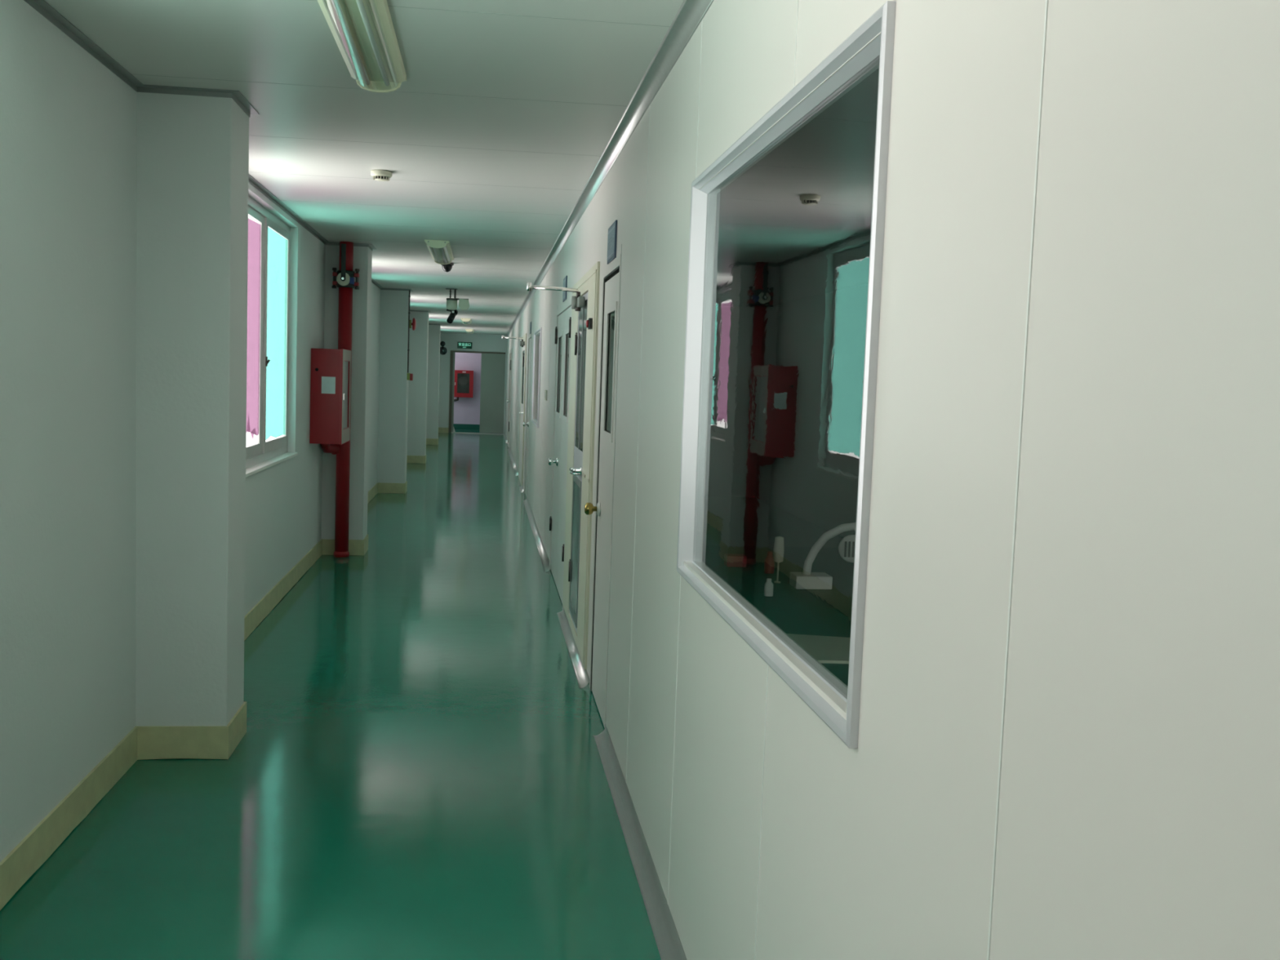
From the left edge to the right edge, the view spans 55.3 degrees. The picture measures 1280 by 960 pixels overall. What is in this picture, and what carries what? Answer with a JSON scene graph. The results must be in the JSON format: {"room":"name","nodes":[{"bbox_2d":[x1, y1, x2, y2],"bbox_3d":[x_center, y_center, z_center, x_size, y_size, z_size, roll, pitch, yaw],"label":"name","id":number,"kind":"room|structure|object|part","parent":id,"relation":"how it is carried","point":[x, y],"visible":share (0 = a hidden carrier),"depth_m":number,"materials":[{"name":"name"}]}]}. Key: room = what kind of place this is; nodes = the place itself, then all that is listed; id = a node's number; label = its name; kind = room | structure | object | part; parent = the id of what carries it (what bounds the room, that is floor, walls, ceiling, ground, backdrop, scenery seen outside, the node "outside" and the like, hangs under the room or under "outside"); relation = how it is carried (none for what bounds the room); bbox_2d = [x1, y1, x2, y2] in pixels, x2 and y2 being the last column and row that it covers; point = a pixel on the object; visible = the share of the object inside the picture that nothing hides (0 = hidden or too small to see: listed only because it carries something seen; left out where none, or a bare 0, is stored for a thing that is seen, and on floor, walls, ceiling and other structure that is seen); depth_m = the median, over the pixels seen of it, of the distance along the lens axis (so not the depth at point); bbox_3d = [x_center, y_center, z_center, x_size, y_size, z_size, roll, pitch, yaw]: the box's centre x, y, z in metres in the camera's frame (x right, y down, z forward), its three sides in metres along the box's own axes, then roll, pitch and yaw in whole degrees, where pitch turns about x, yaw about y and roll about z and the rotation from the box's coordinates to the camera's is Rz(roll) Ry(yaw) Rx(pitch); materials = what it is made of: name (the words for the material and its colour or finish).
{"room":"laboratory corridor","nodes":[
{"label":"laboratory corridor","id":0,"kind":"room"},
{"bbox_2d":[0,0,380,862],"bbox_3d":[-2.899,-0.865,12.355,0.075,2.495,36.700,1,5,-7],"label":"wall","id":1,"kind":"structure","parent":0,"point":[68,122],"depth_m":3.82,"materials":[{"name":"paint"}]},
{"bbox_2d":[135,92,248,725],"bbox_3d":[-1.728,-0.196,4.711,0.342,2.493,0.340,1,5,-7],"label":"wall pier","id":2,"kind":"object","parent":1,"relation":"attached to","point":[193,151],"visible":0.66,"depth_m":4.55,"materials":[{"name":"paint"}]},
{"bbox_2d":[0,438,438,910],"bbox_3d":[-2.741,0.314,12.527,0.342,0.127,36.598,1,5,-7],"label":"baseboard","id":3,"kind":"structure","parent":1,"relation":"attached to","point":[142,742],"depth_m":4.61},
{"bbox_2d":[23,0,441,325],"bbox_3d":[-2.644,-2.095,12.331,0.364,0.021,36.598,1,5,-7],"label":"trim","id":4,"kind":"structure","parent":1,"relation":"attached to","point":[42,6],"depth_m":4.42,"materials":[{"name":"metal"}]},
{"bbox_2d":[245,195,297,477],"bbox_3d":[-2.199,-0.825,7.000,0.093,1.540,2.630,1,5,-7],"label":"window","id":5,"kind":"structure","parent":1,"relation":"in","point":[268,240],"depth_m":7.48,"materials":[{"name":"metal"}]},
{"bbox_3d":[-2.241,-0.839,7.016,0.011,1.425,0.902,1,5,-7],"label":"sash","id":6,"kind":"part","parent":5,"relation":"part of","materials":[{"name":"metal"}]},
{"bbox_3d":[-2.227,-0.068,7.062,0.093,0.020,2.628,1,5,-7],"label":"sill","id":7,"kind":"part","parent":5,"relation":"part of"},
{"bbox_3d":[-2.335,-0.910,7.842,0.011,1.425,0.857,1,5,-7],"label":"sash","id":8,"kind":"part","parent":5,"relation":"part of","materials":[{"name":"metal"}]},
{"bbox_2d":[309,348,351,444],"bbox_3d":[-2.348,-0.641,9.298,0.242,0.708,0.550,1,5,-7],"label":"cabinet","id":9,"kind":"object","parent":1,"relation":"attached to","point":[331,368],"visible":1,"depth_m":9.04,"materials":[{"name":"metal"}]},
{"bbox_3d":[-2.250,-0.639,9.315,0.017,0.708,0.543,1,5,-7],"label":"door","id":10,"kind":"part","parent":9,"relation":"part of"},
{"bbox_3d":[-2.252,-0.650,9.315,0.004,0.510,0.390,1,5,-7],"label":"glass pane","id":11,"kind":"part","parent":9,"relation":"part of","materials":[{"name":"glass"}]},
{"bbox_3d":[-2.240,-0.639,9.316,0.002,0.698,0.536,1,5,-7],"label":"door trim","id":12,"kind":"part","parent":9,"relation":"part of","materials":[{"name":"white metal"}]},
{"bbox_2d":[320,244,372,539],"bbox_3d":[-2.393,-0.649,9.940,0.342,2.493,0.340,1,5,-7],"label":"wall pier","id":13,"kind":"object","parent":1,"relation":"attached to","point":[362,255],"visible":0.54,"depth_m":9.80,"materials":[{"name":"paint"}]},
{"bbox_2d":[377,289,410,483],"bbox_3d":[-3.043,-1.093,15.059,0.342,2.493,0.340,1,5,-7],"label":"wall pier","id":14,"kind":"object","parent":1,"relation":"attached to","point":[394,304],"visible":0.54,"depth_m":14.89,"materials":[{"name":"paint"}]},
{"bbox_2d":[407,289,410,373],"bbox_3d":[-2.818,-1.812,14.889,0.021,1.007,0.040,1,5,-7],"label":"conduit","id":15,"kind":"object","parent":14,"relation":"attached to","point":[409,313],"visible":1,"depth_m":14.88,"materials":[{"name":"metal"}]},
{"bbox_2d":[406,373,413,380],"bbox_3d":[-2.818,-1.265,14.959,0.067,0.090,0.105,1,5,-7],"label":"wall switch","id":16,"kind":"object","parent":14,"relation":"attached to","point":[410,376],"visible":1,"depth_m":14.91,"materials":[{"name":"plastic"}]},
{"bbox_2d":[409,317,416,330],"bbox_3d":[-2.792,-1.912,14.970,0.089,0.156,0.156,1,5,-7],"label":"bell","id":17,"kind":"object","parent":14,"relation":"attached to","point":[413,323],"visible":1,"depth_m":14.92,"materials":[{"name":"red metal"}]},
{"bbox_2d":[407,311,428,455],"bbox_3d":[-3.684,-1.530,20.110,0.342,2.493,0.340,1,5,-7],"label":"wall pier","id":18,"kind":"object","parent":1,"relation":"attached to","point":[418,338],"visible":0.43,"depth_m":19.95,"materials":[{"name":"paint"}]},
{"bbox_2d":[426,324,440,439],"bbox_3d":[-4.356,-1.989,25.398,0.342,2.493,0.340,1,5,-7],"label":"wall pier","id":19,"kind":"object","parent":1,"relation":"attached to","point":[433,351],"visible":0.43,"depth_m":25.23,"materials":[{"name":"paint"}]},
{"bbox_2d":[440,341,447,355],"bbox_3d":[-4.868,-3.215,29.713,0.348,0.335,0.225,1,5,-7],"label":"wall speaker","id":20,"kind":"object","parent":1,"relation":"attached to","point":[443,350],"visible":0.88,"depth_m":29.65,"materials":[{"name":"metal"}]},
{"bbox_2d":[0,429,843,959],"bbox_3d":[-1.175,0.414,13.697,6.200,0.150,38.700,1,5,-7],"label":"floor","id":21,"kind":"structure","parent":0,"point":[416,771],"depth_m":4.35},
{"bbox_2d":[320,241,359,557],"bbox_3d":[-2.373,-0.623,9.631,0.216,2.493,0.282,3,5,14],"label":"standpipe","id":22,"kind":"object","parent":21,"relation":"on","point":[345,282],"visible":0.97,"depth_m":9.63,"materials":[{"name":"metal"}]},
{"bbox_3d":[-2.306,-1.692,9.491,0.036,0.288,0.030,1,5,-7],"label":"lever","id":23,"kind":"part","parent":22,"relation":"part of","materials":[{"name":"grey metal"}]},
{"bbox_3d":[-2.253,-1.558,9.552,0.032,0.050,0.055,1,5,-7],"label":"tag plate","id":24,"kind":"part","parent":22,"relation":"part of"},
{"bbox_2d":[702,545,853,686],"bbox_3d":[0.643,0.816,3.997,0.900,0.764,3.200,1,5,-7],"label":"workbench","id":25,"kind":"object","parent":21,"relation":"on","point":[820,612],"visible":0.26,"depth_m":4.39,"materials":[{"name":"metal"}]},
{"bbox_2d":[724,553,746,567],"bbox_3d":[0.385,0.325,4.923,0.080,0.045,0.060,1,5,-7],"label":"box","id":26,"kind":"object","parent":25,"relation":"on","point":[730,560],"visible":1,"depth_m":4.89,"materials":[{"name":"cardboard"}]},
{"bbox_2d":[764,577,773,596],"bbox_3d":[0.449,0.373,4.258,0.032,0.061,0.032,1,5,-7],"label":"bottle","id":27,"kind":"object","parent":25,"relation":"on","point":[768,585],"visible":1,"depth_m":4.25,"materials":[{"name":"white plastic"}]},
{"bbox_2d":[764,551,774,573],"bbox_3d":[0.506,0.321,4.766,0.040,0.087,0.040,1,5,-7],"label":"bottle","id":28,"kind":"object","parent":25,"relation":"on","point":[769,563],"visible":0.98,"depth_m":4.75,"materials":[{"name":"brown glass"}]},
{"bbox_2d":[773,536,784,582],"bbox_3d":[0.515,0.295,4.543,0.040,0.175,0.040,1,5,-7],"label":"dropper bottle","id":29,"kind":"object","parent":25,"relation":"on","point":[779,548],"visible":1,"depth_m":4.53,"materials":[{"name":"white plastic"}]},
{"bbox_2d":[786,633,850,663],"bbox_3d":[0.497,0.470,3.424,0.261,0.008,0.344,2,5,-3],"label":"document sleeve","id":30,"kind":"object","parent":25,"relation":"on","point":[825,649],"visible":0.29,"depth_m":3.42,"materials":[{"name":"plastic"}]},
{"bbox_2d":[789,522,856,589],"bbox_3d":[0.688,0.274,4.417,0.313,0.250,0.163,6,6,39],"label":"lamp","id":31,"kind":"object","parent":25,"relation":"on","point":[806,580],"visible":0.72,"depth_m":4.42,"materials":[{"name":"plastic"}]},
{"bbox_2d":[44,0,879,334],"bbox_3d":[-0.507,-2.130,12.630,5.276,0.150,36.860,1,5,-7],"label":"ceiling","id":32,"kind":"structure","parent":0,"point":[504,113],"depth_m":5.14,"materials":[{"name":"white paint"}]},
{"bbox_2d":[317,0,406,93],"bbox_3d":[-0.799,-1.282,3.469,0.184,0.060,1.322,1,5,-7],"label":"fluorescent light","id":33,"kind":"object","parent":32,"relation":"attached to","point":[363,32],"visible":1,"depth_m":3.60,"materials":[{"name":"metal"}]},
{"bbox_2d":[370,169,392,181],"bbox_3d":[-1.298,-1.525,6.128,0.106,0.046,0.106,1,5,-7],"label":"smoke detector","id":34,"kind":"object","parent":32,"relation":"attached to","point":[377,175],"visible":1,"depth_m":6.09,"materials":[{"name":"white plastic"}]},
{"bbox_2d":[424,239,453,264],"bbox_3d":[-1.621,-1.840,9.903,0.184,0.060,1.402,1,5,-7],"label":"fluorescent light","id":35,"kind":"object","parent":32,"relation":"attached to","point":[440,251],"visible":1,"depth_m":9.60,"materials":[{"name":"metal"}]},
{"bbox_2d":[428,245,450,263],"bbox_3d":[-1.622,-1.828,9.905,0.136,0.030,1.372,1,5,-7],"label":"diffuser","id":36,"kind":"object","parent":35,"relation":"attached to","point":[440,254],"depth_m":9.79,"materials":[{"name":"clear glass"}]},
{"bbox_2d":[440,262,453,271],"bbox_3d":[-1.751,-1.929,11.084,0.120,0.083,0.120,1,5,-7],"label":"dome camera","id":37,"kind":"object","parent":32,"relation":"attached to","point":[446,268],"visible":0.88,"depth_m":11.05,"materials":[{"name":"black plastic"}]},
{"bbox_2d":[445,288,469,323],"bbox_3d":[-2.165,-2.058,14.484,0.285,0.414,0.212,1,5,-7],"label":"camera","id":38,"kind":"object","parent":32,"relation":"hanging from","point":[451,303],"visible":1,"depth_m":14.46,"materials":[{"name":"metal"}]},
{"bbox_3d":[-2.194,-2.198,14.485,0.025,0.122,0.026,1,5,-7],"label":"rod","id":39,"kind":"part","parent":38,"relation":"part of","materials":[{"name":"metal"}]},
{"bbox_2d":[460,318,471,324],"bbox_3d":[-3.239,-2.953,22.754,0.184,0.060,1.302,1,5,-7],"label":"fluorescent light","id":40,"kind":"object","parent":32,"relation":"attached to","point":[465,321],"visible":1,"depth_m":22.18,"materials":[{"name":"metal"}]},
{"bbox_2d":[465,328,474,333],"bbox_3d":[-3.904,-3.407,27.992,0.184,0.060,1.302,1,5,-7],"label":"fluorescent light","id":41,"kind":"object","parent":32,"relation":"attached to","point":[468,331],"visible":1,"depth_m":27.39,"materials":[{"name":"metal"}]},
{"bbox_2d":[453,352,481,424],"bbox_3d":[-4.481,-2.561,31.666,4.100,2.600,1.840,1,5,-7],"label":"wall","id":42,"kind":"structure","parent":0,"point":[466,410],"depth_m":32.51,"materials":[{"name":"paint"}]},
{"bbox_2d":[453,369,473,401],"bbox_3d":[-4.726,-2.491,32.351,0.607,0.829,0.233,1,5,-7],"label":"cabinet","id":43,"kind":"object","parent":42,"relation":"attached to","point":[464,380],"visible":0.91,"depth_m":32.26,"materials":[{"name":"red metal"}]},
{"bbox_2d":[453,423,479,430],"bbox_3d":[-4.626,-1.413,32.569,3.900,0.155,0.014,1,5,-7],"label":"baseboard","id":44,"kind":"structure","parent":42,"relation":"attached to","point":[456,426],"depth_m":32.56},
{"bbox_2d":[438,332,507,434],"bbox_3d":[-4.335,-2.422,30.680,2.296,2.495,0.150,1,5,-7],"label":"wall","id":45,"kind":"structure","parent":0,"point":[480,342],"depth_m":30.56,"materials":[{"name":"paint"}]},
{"bbox_2d":[438,427,448,432],"bbox_3d":[-5.006,-1.253,30.614,0.406,0.127,0.010,1,5,-7],"label":"baseboard","id":46,"kind":"structure","parent":45,"relation":"attached to","point":[440,429],"depth_m":30.62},
{"bbox_2d":[457,342,471,348],"bbox_3d":[-4.380,-3.364,30.500,0.360,0.162,0.032,1,5,-7],"label":"exit sign","id":47,"kind":"object","parent":45,"relation":"attached to","point":[460,344],"visible":1,"depth_m":30.48,"materials":[{"name":"green plastic"}]},
{"bbox_2d":[448,350,505,434],"bbox_3d":[-4.100,-2.199,30.719,1.370,2.059,0.190,1,5,-7],"label":"door","id":48,"kind":"structure","parent":45,"relation":"in","point":[493,363],"depth_m":30.71,"materials":[{"name":"metal"}]},
{"bbox_2d":[704,283,868,537],"bbox_3d":[0.361,-0.894,14.133,3.108,2.495,28.200,1,5,-7],"label":"wall","id":49,"kind":"structure","parent":0,"point":[785,393],"depth_m":14.40,"materials":[{"name":"white paint"}]},
{"bbox_2d":[505,0,1279,959],"bbox_3d":[-1.036,-0.818,12.596,0.051,2.495,36.700,1,5,-7],"label":"wall","id":50,"kind":"structure","parent":0,"point":[1068,748],"depth_m":1.27,"materials":[{"name":"white paint"}]},
{"bbox_2d":[502,433,506,443],"bbox_3d":[-3.177,-1.001,28.809,0.051,0.051,4.078,1,5,-7],"label":"baseboard","id":51,"kind":"structure","parent":50,"relation":"attached to","point":[504,434],"depth_m":28.73,"materials":[{"name":"metal"}]},
{"bbox_2d":[506,348,512,448],"bbox_3d":[-2.744,-1.733,25.756,0.132,2.039,1.980,1,5,-7],"label":"door","id":52,"kind":"structure","parent":50,"relation":"in","point":[508,401],"depth_m":25.95,"materials":[{"name":"silver metal"}]},
{"bbox_2d":[507,447,518,475],"bbox_3d":[-2.253,-0.370,21.536,0.051,0.051,6.760,1,5,-7],"label":"baseboard","id":53,"kind":"structure","parent":50,"relation":"attached to","point":[514,466],"depth_m":20.84,"materials":[{"name":"metal"}]},
{"bbox_2d":[502,333,526,485],"bbox_3d":[-1.780,-1.011,17.240,0.406,2.064,1.800,1,5,-7],"label":"door","id":54,"kind":"structure","parent":50,"relation":"in","point":[523,343],"depth_m":16.92,"materials":[{"name":"white metal"}]},
{"bbox_3d":[-1.763,-1.966,16.875,0.297,0.047,0.252,1,5,-7],"label":"closer arm","id":55,"kind":"part","parent":54,"relation":"part of","materials":[{"name":"silver metal"}]},
{"bbox_3d":[-1.624,-1.007,17.260,0.092,2.064,1.800,1,5,-7],"label":"frame","id":56,"kind":"part","parent":54,"relation":"part of","materials":[{"name":"white metal"}]},
{"bbox_3d":[-1.647,-1.448,17.219,0.004,0.750,0.900,1,5,-7],"label":"glass pane","id":57,"kind":"part","parent":54,"relation":"part of","materials":[{"name":"grey glass"}]},
{"bbox_2d":[518,484,524,493],"bbox_3d":[-1.556,0.105,16.050,0.051,0.051,0.860,1,5,-7],"label":"baseboard","id":58,"kind":"structure","parent":50,"relation":"attached to","point":[522,487],"depth_m":16.02,"materials":[{"name":"metal"}]},
{"bbox_2d":[523,333,532,497],"bbox_3d":[-1.395,-0.787,15.083,0.112,1.999,0.960,1,5,-7],"label":"door","id":59,"kind":"structure","parent":50,"relation":"in","point":[525,424],"depth_m":15.19,"materials":[{"name":"silver metal"}]},
{"bbox_2d":[531,327,542,427],"bbox_3d":[-1.062,-1.069,12.768,0.061,0.985,1.590,1,5,-7],"label":"window","id":60,"kind":"structure","parent":50,"relation":"in","point":[539,335],"depth_m":13.10,"materials":[{"name":"white metal"}]},
{"bbox_3d":[-1.159,-1.136,13.534,0.068,0.985,0.021,4,5,21],"label":"frame","id":61,"kind":"part","parent":60,"relation":"part of","materials":[{"name":"white metal"}]},
{"bbox_3d":[-1.079,-0.597,12.807,0.061,0.036,1.590,1,5,-7],"label":"frame","id":62,"kind":"part","parent":60,"relation":"part of","materials":[{"name":"white metal"}]},
{"bbox_3d":[-1.045,-1.542,12.730,0.061,0.036,1.590,1,5,-7],"label":"frame","id":63,"kind":"part","parent":60,"relation":"part of","materials":[{"name":"white metal"}]},
{"bbox_3d":[-1.051,-1.069,12.770,0.005,0.917,1.522,1,5,-7],"label":"glass pane","id":64,"kind":"part","parent":60,"relation":"part of","materials":[{"name":"grey glass"}]},
{"bbox_3d":[-0.964,-1.003,12.002,0.068,0.985,0.021,-1,6,-36],"label":"frame","id":65,"kind":"part","parent":60,"relation":"part of","materials":[{"name":"white metal"}]},
{"bbox_2d":[523,497,551,572],"bbox_3d":[-1.047,0.453,12.037,0.051,0.051,5.380,1,5,-7],"label":"baseboard","id":66,"kind":"structure","parent":50,"relation":"attached to","point":[541,549],"depth_m":11.16,"materials":[{"name":"metal"}]},
{"bbox_2d":[544,390,546,400],"bbox_3d":[-0.832,-0.748,10.756,0.013,0.090,0.280,1,5,-7],"label":"switch plate","id":67,"kind":"object","parent":50,"relation":"attached to","point":[545,391],"visible":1,"depth_m":10.64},
{"bbox_2d":[548,297,572,609],"bbox_3d":[-0.573,-0.232,8.629,0.120,2.010,1.700,1,5,-7],"label":"door","id":68,"kind":"structure","parent":50,"relation":"in","point":[558,462],"depth_m":8.65,"materials":[{"name":"white metal"}]},
{"bbox_3d":[-0.637,-0.134,8.872,0.060,0.058,0.058,1,5,-7],"label":"knob","id":69,"kind":"part","parent":68,"relation":"part of","materials":[{"name":"silver metal"}]},
{"bbox_3d":[-0.603,-0.133,8.876,0.015,0.068,0.068,1,5,-7],"label":"rose plate","id":70,"kind":"part","parent":68,"relation":"part of","materials":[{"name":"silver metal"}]},
{"bbox_3d":[-0.585,-0.771,8.949,0.018,0.620,0.500,1,5,-7],"label":"vision panel frame","id":71,"kind":"part","parent":68,"relation":"part of","materials":[{"name":"white metal"}]},
{"bbox_3d":[-0.582,-0.771,8.950,0.004,0.550,0.430,1,5,-7],"label":"glass pane","id":72,"kind":"part","parent":68,"relation":"part of","materials":[{"name":"black glass"}]},
{"bbox_3d":[-0.482,-0.701,8.139,0.018,0.620,0.480,1,5,-7],"label":"vision panel frame","id":73,"kind":"part","parent":68,"relation":"part of","materials":[{"name":"white metal"}]},
{"bbox_3d":[-0.479,-0.701,8.139,0.004,0.550,0.410,1,5,-7],"label":"glass pane","id":74,"kind":"part","parent":68,"relation":"part of","materials":[{"name":"grey glass"}]},
{"bbox_2d":[526,261,599,669],"bbox_3d":[-0.457,-0.135,6.851,0.411,2.015,1.720,1,5,-7],"label":"door","id":75,"kind":"structure","parent":50,"relation":"in","point":[585,292],"depth_m":6.64,"materials":[{"name":"white metal"}]},
{"bbox_3d":[-0.487,-1.069,6.825,0.297,0.047,0.252,1,5,-7],"label":"closer arm","id":76,"kind":"part","parent":75,"relation":"part of","materials":[{"name":"silver metal"}]},
{"bbox_3d":[-0.367,0.378,6.907,0.002,0.710,0.480,1,5,-7],"label":"kick pane","id":77,"kind":"part","parent":75,"relation":"part of","materials":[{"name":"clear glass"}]},
{"bbox_3d":[-0.368,0.383,6.907,0.004,0.800,0.580,1,5,-7],"label":"rail frame","id":78,"kind":"part","parent":75,"relation":"part of","materials":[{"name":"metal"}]},
{"bbox_3d":[-0.355,-0.057,6.660,0.051,0.052,0.239,1,5,-13],"label":"lever handle","id":79,"kind":"part","parent":75,"relation":"part of","materials":[{"name":"silver metal"}]},
{"bbox_3d":[-0.327,-0.583,6.828,0.004,0.820,0.580,1,5,-7],"label":"glass pane","id":80,"kind":"part","parent":75,"relation":"part of","materials":[{"name":"glass"}]},
{"bbox_3d":[-0.303,-0.131,6.870,0.101,2.015,1.720,1,5,-7],"label":"frame","id":81,"kind":"part","parent":75,"relation":"part of","materials":[{"name":"beige metal"}]},
{"bbox_2d":[586,318,592,329],"bbox_3d":[-0.258,-0.789,6.169,0.028,0.055,0.075,1,5,-7],"label":"button","id":82,"kind":"object","parent":75,"relation":"attached to","point":[589,322],"visible":1,"depth_m":6.13,"materials":[{"name":"plastic"}]},
{"bbox_2d":[562,275,567,302],"bbox_3d":[-0.524,-1.330,8.504,0.008,0.160,0.330,1,5,-7],"label":"door sign","id":83,"kind":"object","parent":50,"relation":"attached to","point":[565,280],"visible":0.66,"depth_m":8.44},
{"bbox_2d":[556,608,590,688],"bbox_3d":[-0.388,0.903,6.848,0.051,0.051,1.900,1,5,-7],"label":"baseboard","id":84,"kind":"structure","parent":50,"relation":"attached to","point":[582,676],"depth_m":6.60,"materials":[{"name":"metal"}]},
{"bbox_2d":[584,253,621,728],"bbox_3d":[-0.149,0.043,5.463,0.158,2.010,0.770,1,5,-7],"label":"door","id":85,"kind":"structure","parent":50,"relation":"in","point":[603,506],"depth_m":5.49,"materials":[{"name":"white metal"}]},
{"bbox_3d":[-0.228,0.134,5.669,0.060,0.058,0.058,1,5,-7],"label":"knob","id":86,"kind":"part","parent":85,"relation":"part of","materials":[{"name":"gold metal"}]},
{"bbox_3d":[-0.194,0.135,5.673,0.015,0.068,0.068,1,5,-7],"label":"rose plate","id":87,"kind":"part","parent":85,"relation":"part of","materials":[{"name":"silver metal"}]},
{"bbox_3d":[-0.127,-0.472,5.356,0.018,0.595,0.390,1,5,-7],"label":"vision panel frame","id":88,"kind":"part","parent":85,"relation":"part of","materials":[{"name":"white metal"}]},
{"bbox_3d":[-0.124,-0.472,5.356,0.004,0.525,0.320,1,5,-7],"label":"glass pane","id":89,"kind":"part","parent":85,"relation":"part of","materials":[{"name":"glass"}]},
{"bbox_2d":[506,0,714,336],"bbox_3d":[-1.047,-2.041,12.538,0.049,0.049,36.598,1,5,-7],"label":"trim","id":90,"kind":"structure","parent":50,"relation":"attached to","point":[691,13],"depth_m":4.40,"materials":[{"name":"metal"}]},
{"bbox_2d":[607,219,617,264],"bbox_3d":[-0.124,-1.040,5.353,0.008,0.157,0.330,1,5,-7],"label":"door sign","id":91,"kind":"object","parent":50,"relation":"attached to","point":[612,230],"visible":1,"depth_m":5.30,"materials":[{"name":"blue plastic"}]},
{"bbox_2d":[593,725,686,959],"bbox_3d":[0.496,1.506,-0.105,0.051,0.051,10.610,1,5,-7],"label":"baseboard","id":92,"kind":"structure","parent":50,"relation":"attached to","point":[668,944],"depth_m":3.79,"materials":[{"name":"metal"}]},
{"bbox_2d":[676,0,896,748],"bbox_3d":[0.245,-0.201,2.483,0.061,1.039,1.575,1,5,-7],"label":"window","id":93,"kind":"structure","parent":50,"relation":"in","point":[878,53],"depth_m":2.17,"materials":[{"name":"white metal"}]},
{"bbox_3d":[0.149,-0.266,3.242,0.068,1.039,0.021,4,5,21],"label":"frame","id":94,"kind":"part","parent":93,"relation":"part of","materials":[{"name":"white metal"}]},
{"bbox_3d":[0.227,0.299,2.524,0.061,0.036,1.575,1,5,-7],"label":"frame","id":95,"kind":"part","parent":93,"relation":"part of","materials":[{"name":"white metal"}]},
{"bbox_3d":[0.263,-0.700,2.442,0.061,0.036,1.575,1,5,-7],"label":"frame","id":96,"kind":"part","parent":93,"relation":"part of","materials":[{"name":"white metal"}]},
{"bbox_3d":[0.342,-0.135,1.724,0.068,1.039,0.021,-1,6,-36],"label":"frame","id":97,"kind":"part","parent":93,"relation":"part of","materials":[{"name":"white metal"}]}
]}

